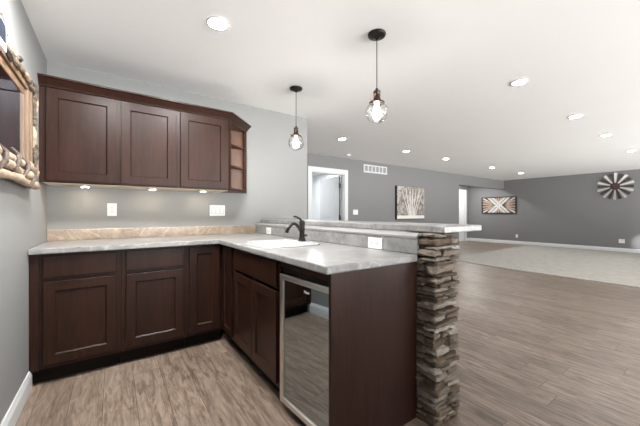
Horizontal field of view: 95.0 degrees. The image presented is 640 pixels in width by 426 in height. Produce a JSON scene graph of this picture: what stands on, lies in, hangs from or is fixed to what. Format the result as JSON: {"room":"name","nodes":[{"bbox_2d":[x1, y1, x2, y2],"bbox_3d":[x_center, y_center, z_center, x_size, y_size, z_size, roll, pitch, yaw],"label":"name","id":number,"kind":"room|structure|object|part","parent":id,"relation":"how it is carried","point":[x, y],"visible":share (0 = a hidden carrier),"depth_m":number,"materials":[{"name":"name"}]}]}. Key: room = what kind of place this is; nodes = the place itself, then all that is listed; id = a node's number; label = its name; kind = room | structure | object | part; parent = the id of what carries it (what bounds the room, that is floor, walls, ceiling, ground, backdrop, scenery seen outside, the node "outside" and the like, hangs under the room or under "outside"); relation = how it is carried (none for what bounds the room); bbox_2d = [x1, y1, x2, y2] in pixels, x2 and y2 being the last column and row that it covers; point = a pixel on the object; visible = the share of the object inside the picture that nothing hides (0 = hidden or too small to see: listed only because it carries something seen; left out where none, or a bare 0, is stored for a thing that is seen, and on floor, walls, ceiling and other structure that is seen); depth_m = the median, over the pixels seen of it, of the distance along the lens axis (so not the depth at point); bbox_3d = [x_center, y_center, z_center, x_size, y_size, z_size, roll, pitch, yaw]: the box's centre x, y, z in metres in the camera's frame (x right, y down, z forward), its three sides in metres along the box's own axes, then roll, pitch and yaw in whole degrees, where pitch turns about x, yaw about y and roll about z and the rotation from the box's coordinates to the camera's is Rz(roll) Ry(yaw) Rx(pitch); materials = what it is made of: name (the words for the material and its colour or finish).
{"room":"basement wet bar","nodes":[
{"label":"basement wet bar","id":0,"kind":"room"},
{"bbox_2d":[0,0,46,423],"bbox_3d":[-0.207,-0.062,-0.569,0.100,2.410,7.510,0,0,-35],"label":"wall","id":1,"kind":"structure","parent":0,"point":[23,210],"depth_m":1.70,"materials":[{"name":"paint"}]},
{"bbox_2d":[0,371,31,425],"bbox_3d":[0.029,1.084,-0.803,0.015,0.118,6.655,0,0,-35],"label":"baseboard","id":2,"kind":"structure","parent":1,"relation":"attached to","point":[12,415],"depth_m":1.66,"materials":[{"name":"white wood"}]},
{"bbox_2d":[0,13,39,189],"bbox_3d":[-1.422,-0.512,1.315,0.086,0.731,1.490,0,0,-35],"label":"mirror","id":3,"kind":"object","parent":1,"relation":"attached to","point":[19,104],"visible":1,"depth_m":1.53,"materials":[{"name":"brown wood"}]},
{"bbox_3d":[-1.363,-0.788,1.258,0.002,0.082,0.097,0,0,-35],"label":"tile glass","id":4,"kind":"part","parent":3,"relation":"part of","materials":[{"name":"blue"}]},
{"bbox_3d":[-1.421,-0.504,1.264,0.005,0.415,1.105,0,0,-35],"label":"glass","id":5,"kind":"part","parent":3,"relation":"part of","materials":[{"name":"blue mirror"}]},
{"bbox_2d":[47,61,306,245],"bbox_3d":[-1.748,-0.062,3.920,2.562,2.410,1.840,0,0,-35],"label":"wall","id":6,"kind":"structure","parent":0,"point":[276,173],"depth_m":3.15,"materials":[{"name":"paint"}]},
{"bbox_2d":[107,203,116,215],"bbox_3d":[-1.902,-0.035,2.679,0.072,0.115,0.007,0,0,-35],"label":"outlet","id":7,"kind":"object","parent":6,"relation":"attached to","point":[111,207],"visible":1,"depth_m":2.68,"materials":[{"name":"white plastic"}]},
{"bbox_2d":[37,73,250,192],"bbox_3d":[-1.432,-0.622,2.776,1.755,0.784,0.391,0,0,-35],"label":"upper cabinet","id":8,"kind":"object","parent":6,"relation":"attached to","point":[92,135],"visible":1,"depth_m":2.49,"materials":[{"name":"brown wood"}]},
{"bbox_3d":[-1.857,-0.592,2.300,0.435,0.690,0.020,0,0,-35],"label":"door","id":9,"kind":"part","parent":8,"relation":"part of","materials":[{"name":"brown wood"}]},
{"bbox_3d":[-1.588,-0.240,2.706,1.381,0.021,0.325,0,0,-35],"label":"underside panel","id":10,"kind":"part","parent":8,"relation":"part of","materials":[{"name":"beige wood"}]},
{"bbox_3d":[-1.432,-0.980,2.776,1.755,0.069,0.391,0,0,-35],"label":"crown moulding","id":11,"kind":"part","parent":8,"relation":"part of","materials":[{"name":"brown wood"}]},
{"bbox_3d":[-1.488,-0.592,2.561,0.416,0.690,0.020,0,0,-35],"label":"door","id":12,"kind":"part","parent":8,"relation":"part of","materials":[{"name":"brown wood"}]},
{"bbox_3d":[-1.111,-0.592,2.827,0.432,0.690,0.020,0,0,-35],"label":"door","id":13,"kind":"part","parent":8,"relation":"part of","materials":[{"name":"brown wood"}]},
{"bbox_2d":[221,124,243,192],"bbox_3d":[-0.905,-0.595,3.186,0.291,0.724,0.329,0,0,-35],"label":"shelf","id":14,"kind":"object","parent":8,"relation":"attached to","point":[234,132],"depth_m":3.31,"materials":[{"name":"brown wood"}]},
{"bbox_3d":[-0.887,-0.595,3.171,0.016,0.724,0.414,0,0,9],"label":"frame","id":15,"kind":"part","parent":8,"relation":"part of","materials":[{"name":"brown wood"}]},
{"bbox_2d":[47,225,255,240],"bbox_3d":[-1.509,0.183,2.949,1.830,0.092,0.019,0,0,-35],"label":"backsplash","id":16,"kind":"structure","parent":6,"relation":"attached to","point":[72,234],"depth_m":2.80,"materials":[{"name":"beige stone"}]},
{"bbox_2d":[210,205,224,215],"bbox_3d":[-1.129,-0.032,3.224,0.165,0.115,0.010,0,0,-35],"label":"switch plate","id":17,"kind":"object","parent":6,"relation":"attached to","point":[215,210],"visible":1,"depth_m":3.22,"materials":[{"name":"white plastic"}]},
{"bbox_2d":[312,174,340,219],"bbox_3d":[-0.801,-0.062,7.907,3.585,2.410,3.360,0,0,-35],"label":"wall","id":18,"kind":"structure","parent":0,"point":[315,179],"depth_m":9.82,"materials":[{"name":"grey paint"}]},
{"bbox_2d":[15,241,639,425],"bbox_3d":[3.542,1.193,5.257,12.947,0.100,12.700,0,0,-35],"label":"floor","id":19,"kind":"structure","parent":0,"point":[536,349],"depth_m":2.04,"materials":[{"name":"brown wood"}]},
{"bbox_2d":[29,250,120,383],"bbox_3d":[-1.871,0.706,2.304,0.495,0.874,0.653,0,0,-35],"label":"base cabinet","id":20,"kind":"object","parent":19,"relation":"on","point":[75,297],"visible":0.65,"depth_m":2.03,"materials":[{"name":"brown wood"}]},
{"bbox_3d":[-1.671,0.355,2.058,0.400,0.145,0.020,0,0,-35],"label":"drawer","id":21,"kind":"part","parent":20,"relation":"part of","materials":[{"name":"brown wood"}]},
{"bbox_3d":[-1.671,0.733,2.058,0.400,0.550,0.020,0,0,-35],"label":"door","id":22,"kind":"part","parent":20,"relation":"part of","materials":[{"name":"brown wood"}]},
{"bbox_2d":[28,225,418,274],"bbox_3d":[-0.851,0.202,2.034,1.850,0.130,2.273,0,0,-35],"label":"countertop","id":23,"kind":"structure","parent":20,"relation":"on","point":[328,258],"depth_m":2.15,"materials":[{"name":"grey stone"}]},
{"bbox_2d":[266,227,270,233],"bbox_3d":[-0.558,0.188,3.181,0.007,0.072,0.115,0,0,-35],"label":"outlet","id":24,"kind":"object","parent":23,"relation":"attached to","point":[268,230],"visible":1,"depth_m":3.18,"materials":[{"name":"white plastic"}]},
{"bbox_2d":[246,239,319,248],"bbox_3d":[-0.280,0.287,2.190,0.438,0.142,0.452,0,0,-35],"label":"sink","id":25,"kind":"object","parent":23,"relation":"in","point":[285,243],"visible":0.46,"depth_m":2.26,"materials":[{"name":"white ceramic"}]},
{"bbox_2d":[285,216,306,240],"bbox_3d":[-0.186,0.116,2.259,0.185,0.199,0.067,0,0,-35],"label":"faucet","id":26,"kind":"object","parent":23,"relation":"on","point":[301,227],"visible":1,"depth_m":2.27,"materials":[{"name":"black metal"}]},
{"bbox_3d":[-0.203,0.108,2.250,0.148,0.083,0.027,0,0,-35],"label":"spout","id":27,"kind":"part","parent":26,"relation":"part of","materials":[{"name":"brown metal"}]},
{"bbox_2d":[368,237,381,249],"bbox_3d":[0.354,0.191,1.891,0.007,0.072,0.122,0,0,-35],"label":"outlet","id":28,"kind":"object","parent":23,"relation":"attached to","point":[375,243],"visible":1,"depth_m":1.89,"materials":[{"name":"white plastic"}]},
{"bbox_2d":[121,246,185,361],"bbox_3d":[-1.484,0.706,2.578,0.448,0.874,0.653,0,0,-35],"label":"base cabinet","id":29,"kind":"object","parent":19,"relation":"on","point":[153,280],"visible":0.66,"depth_m":2.31,"materials":[{"name":"brown wood"}]},
{"bbox_3d":[-1.298,0.355,2.321,0.398,0.145,0.020,0,0,-35],"label":"drawer","id":30,"kind":"part","parent":29,"relation":"part of","materials":[{"name":"brown wood"}]},
{"bbox_3d":[-1.298,0.733,2.321,0.398,0.550,0.020,0,0,-35],"label":"door","id":31,"kind":"part","parent":29,"relation":"part of","materials":[{"name":"brown wood"}]},
{"bbox_2d":[184,244,221,346],"bbox_3d":[-1.177,0.706,2.794,0.299,0.874,0.653,0,0,-35],"label":"base cabinet","id":32,"kind":"object","parent":19,"relation":"on","point":[203,262],"visible":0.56,"depth_m":2.53,"materials":[{"name":"brown wood"}]},
{"bbox_2d":[222,245,241,351],"bbox_3d":[-0.571,0.706,2.689,0.601,0.874,0.379,0,0,-35],"label":"base cabinet","id":33,"kind":"object","parent":19,"relation":"on","point":[227,252],"visible":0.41,"depth_m":2.49,"materials":[{"name":"brown wood"}]},
{"bbox_3d":[-0.783,0.645,2.486,0.020,0.725,0.235,0,0,-35],"label":"door","id":34,"kind":"part","parent":33,"relation":"part of","materials":[{"name":"brown wood"}]},
{"bbox_2d":[233,249,285,392],"bbox_3d":[-0.231,0.706,2.209,0.601,0.874,0.793,0,0,-35],"label":"base cabinet","id":35,"kind":"object","parent":19,"relation":"on","point":[256,278],"visible":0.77,"depth_m":1.95,"materials":[{"name":"brown wood"}]},
{"bbox_3d":[-0.577,0.736,2.194,0.020,0.545,0.370,0,0,-35],"label":"door","id":36,"kind":"part","parent":35,"relation":"part of","materials":[{"name":"brown wood"}]},
{"bbox_3d":[-0.469,0.363,2.041,0.020,0.150,0.745,0,0,-35],"label":"drawer","id":37,"kind":"part","parent":35,"relation":"part of","materials":[{"name":"brown wood"}]},
{"bbox_3d":[-0.360,0.736,1.888,0.020,0.545,0.370,0,0,-35],"label":"door","id":38,"kind":"part","parent":35,"relation":"part of","materials":[{"name":"brown wood"}]},
{"bbox_2d":[280,273,328,425],"bbox_3d":[0.137,0.743,1.680,0.578,0.800,0.483,0,0,-35],"label":"wine fridge","id":39,"kind":"object","parent":19,"relation":"on","point":[304,303],"visible":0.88,"depth_m":1.53,"materials":[{"name":"glass"}]},
{"bbox_2d":[281,261,416,425],"bbox_3d":[0.148,0.706,1.678,0.605,0.875,0.510,0,0,-35],"label":"end panel","id":40,"kind":"object","parent":19,"relation":"on","point":[373,311],"visible":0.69,"depth_m":1.45,"materials":[{"name":"brown wood"}]},
{"bbox_3d":[-0.081,0.290,1.527,0.020,0.042,0.492,0,0,-35],"label":"rail","id":41,"kind":"part","parent":40,"relation":"part of","materials":[{"name":"brown wood"}]},
{"bbox_3d":[-0.076,0.327,1.531,0.008,0.028,0.492,0,0,-35],"label":"shadow rail","id":42,"kind":"part","parent":40,"relation":"part of","materials":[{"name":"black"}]},
{"bbox_3d":[0.290,0.706,1.477,0.605,0.875,0.018,0,0,-35],"label":"panel","id":43,"kind":"part","parent":40,"relation":"part of","materials":[{"name":"brown wood"}]},
{"bbox_2d":[408,232,460,425],"bbox_3d":[0.657,0.626,1.694,0.276,1.034,0.236,0,0,-35],"label":"stone column","id":44,"kind":"structure","parent":19,"relation":"on","point":[438,374],"depth_m":1.61,"materials":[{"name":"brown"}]},
{"bbox_2d":[261,219,481,232],"bbox_3d":[0.140,0.088,2.660,0.403,0.038,2.394,0,0,-35],"label":"bar","id":45,"kind":"object","parent":44,"relation":"on","point":[399,226],"visible":1,"depth_m":1.93,"materials":[{"name":"grey stone"}]},
{"bbox_2d":[455,245,639,287],"bbox_3d":[7.625,1.136,5.545,5.714,0.014,8.260,0,0,-35],"label":"carpet","id":46,"kind":"object","parent":19,"relation":"on","point":[611,267],"visible":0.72,"depth_m":6.89,"materials":[{"name":"beige carpet"}]},
{"bbox_2d":[21,0,639,180],"bbox_3d":[3.542,-1.317,5.257,12.947,0.100,12.700,0,0,-35],"label":"ceiling","id":47,"kind":"structure","parent":0,"point":[446,69],"depth_m":2.51,"materials":[{"name":"paint"}]},
{"bbox_2d":[206,16,228,30],"bbox_3d":[-0.680,-1.262,1.950,0.148,0.007,0.148,0,0,-35],"label":"recessed light","id":48,"kind":"object","parent":47,"relation":"in","point":[215,22],"visible":1,"depth_m":1.95,"materials":[{"name":"white"}]},
{"bbox_2d":[288,85,303,150],"bbox_3d":[-0.241,-0.952,2.959,0.156,0.630,0.156,0,0,-35],"label":"pendant light","id":49,"kind":"object","parent":47,"relation":"hanging from","point":[295,88],"visible":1,"depth_m":2.94,"materials":[{"name":"white"}]},
{"bbox_2d":[290,126,301,137],"bbox_3d":[-0.241,-0.831,2.959,0.133,0.104,0.110,0,0,-35],"label":"socket","id":50,"kind":"object","parent":49,"relation":"attached to","point":[295,135],"depth_m":2.94,"materials":[{"name":"orange metal"}]},
{"bbox_3d":[-0.241,-0.720,2.959,0.062,0.124,0.062,0,0,-35],"label":"bulb","id":51,"kind":"part","parent":49,"relation":"part of","materials":[{"name":"white glass"}]},
{"bbox_2d":[366,28,387,123],"bbox_3d":[0.401,-0.952,2.067,0.156,0.630,0.156,0,0,-35],"label":"pendant light","id":52,"kind":"object","parent":47,"relation":"hanging from","point":[378,34],"visible":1,"depth_m":2.05,"materials":[{"name":"clear glass"}]},
{"bbox_3d":[0.401,-1.052,2.067,0.006,0.350,0.006,0,0,-35],"label":"cord","id":53,"kind":"part","parent":52,"relation":"part of","materials":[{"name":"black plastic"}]},
{"bbox_3d":[0.401,-0.720,2.067,0.062,0.124,0.062,0,0,-35],"label":"bulb","id":54,"kind":"part","parent":52,"relation":"part of","materials":[{"name":"white glass"}]},
{"bbox_2d":[369,88,384,105],"bbox_3d":[0.401,-0.831,2.067,0.109,0.104,0.109,0,0,-13],"label":"socket","id":55,"kind":"object","parent":52,"relation":"attached to","point":[376,100],"depth_m":2.05,"materials":[{"name":"orange metal"}]},
{"bbox_3d":[0.401,-0.710,2.067,0.156,0.145,0.156,0,0,-35],"label":"glass globe","id":56,"kind":"part","parent":52,"relation":"part of"},
{"bbox_2d":[510,79,528,85],"bbox_3d":[1.921,-1.262,2.826,0.148,0.007,0.148,0,0,-35],"label":"recessed light","id":57,"kind":"object","parent":47,"relation":"in","point":[519,82],"visible":1,"depth_m":2.82,"materials":[{"name":"white"}]},
{"bbox_2d":[568,115,582,118],"bbox_3d":[3.326,-1.262,3.819,0.148,0.007,0.148,0,0,-35],"label":"recessed light","id":58,"kind":"object","parent":47,"relation":"in","point":[573,116],"visible":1,"depth_m":3.81,"materials":[{"name":"white"}]},
{"bbox_2d":[260,222,412,253],"bbox_3d":[-0.045,0.625,2.668,0.195,1.035,2.170,0,0,-35],"label":"wall","id":59,"kind":"structure","parent":0,"point":[260,222],"depth_m":2.11,"materials":[{"name":"paint"}]},
{"bbox_2d":[255,223,418,238],"bbox_3d":[-0.108,0.124,2.565,0.024,0.031,2.266,0,0,-35],"label":"trim","id":60,"kind":"structure","parent":59,"relation":"attached to","point":[331,229],"depth_m":2.04,"materials":[{"name":"white wood"}]},
{"bbox_2d":[256,225,418,253],"bbox_3d":[-0.099,0.185,2.557,0.020,0.086,2.248,0,0,-35],"label":"backsplash","id":61,"kind":"structure","parent":59,"relation":"attached to","point":[397,244],"depth_m":2.10,"materials":[{"name":"grey stone"}]},
{"bbox_2d":[307,153,503,244],"bbox_3d":[2.846,-0.062,8.359,10.305,2.410,0.110,0,0,-35],"label":"wall","id":62,"kind":"structure","parent":0,"point":[372,195],"depth_m":7.63,"materials":[{"name":"grey paint"}]},
{"bbox_2d":[308,166,347,220],"bbox_3d":[0.162,0.075,6.452,1.090,2.135,0.128,0,0,-35],"label":"trim","id":63,"kind":"structure","parent":62,"relation":"attached to","point":[311,169],"depth_m":6.55,"materials":[{"name":"white wood"}]},
{"bbox_2d":[320,176,340,219],"bbox_3d":[0.233,0.136,7.032,0.057,1.995,0.782,0,0,-35],"label":"door","id":64,"kind":"structure","parent":62,"relation":"in","point":[330,187],"depth_m":6.99,"materials":[{"name":"white wood"}]},
{"bbox_2d":[364,164,386,174],"bbox_3d":[1.377,-1.087,7.246,0.810,0.190,0.012,0,0,-35],"label":"air vent","id":65,"kind":"object","parent":62,"relation":"in","point":[367,168],"visible":1,"depth_m":7.24,"materials":[{"name":"grey metal"}]},
{"bbox_2d":[395,185,423,219],"bbox_3d":[2.460,-0.287,7.982,1.170,0.890,0.058,0,0,-35],"label":"picture","id":66,"kind":"object","parent":62,"relation":"attached to","point":[409,201],"visible":1,"depth_m":7.92,"materials":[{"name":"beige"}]},
{"bbox_2d":[459,185,468,237],"bbox_3d":[5.287,-0.062,10.983,3.290,2.410,1.360,0,0,-35],"label":"wall","id":67,"kind":"structure","parent":0,"point":[461,187],"depth_m":12.35,"materials":[{"name":"grey paint"}]},
{"bbox_2d":[459,192,463,240],"bbox_3d":[5.673,0.133,12.032,0.814,2.000,0.041,0,0,-35],"label":"door","id":68,"kind":"structure","parent":67,"relation":"in","point":[461,195],"depth_m":12.14,"materials":[{"name":"white wood"}]},
{"bbox_2d":[459,189,466,240],"bbox_3d":[5.677,0.078,12.025,1.050,2.130,0.128,0,0,-35],"label":"trim","id":69,"kind":"structure","parent":67,"relation":"attached to","point":[460,190],"depth_m":12.23,"materials":[{"name":"white wood"}]},
{"bbox_2d":[469,169,639,248],"bbox_3d":[9.366,-0.062,8.146,0.100,2.410,10.700,0,0,-35],"label":"wall","id":70,"kind":"structure","parent":0,"point":[567,209],"depth_m":9.75,"materials":[{"name":"grey paint"}]},
{"bbox_2d":[482,196,516,213],"bbox_3d":[6.959,-0.322,11.429,0.041,0.650,1.260,0,0,-35],"label":"art","id":71,"kind":"object","parent":70,"relation":"attached to","point":[490,205],"visible":1,"depth_m":11.39,"materials":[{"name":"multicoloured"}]},
{"bbox_2d":[469,238,639,252],"bbox_3d":[9.319,1.084,8.113,0.015,0.118,10.500,0,0,-35],"label":"baseboard","id":72,"kind":"structure","parent":70,"relation":"attached to","point":[470,239],"depth_m":9.88,"materials":[{"name":"white wood"}]},
{"bbox_2d":[597,173,634,199],"bbox_3d":[8.825,-0.812,8.762,0.071,0.812,0.798,0,0,-35],"label":"wall decor","id":73,"kind":"object","parent":70,"relation":"attached to","point":[615,186],"visible":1,"depth_m":8.74,"materials":[{"name":"metal"}]},
{"bbox_3d":[8.967,-0.891,8.568,0.028,0.139,0.317,0,0,-35],"label":"blade","id":74,"kind":"part","parent":73,"relation":"part of","materials":[{"name":"white metal"}]}
]}

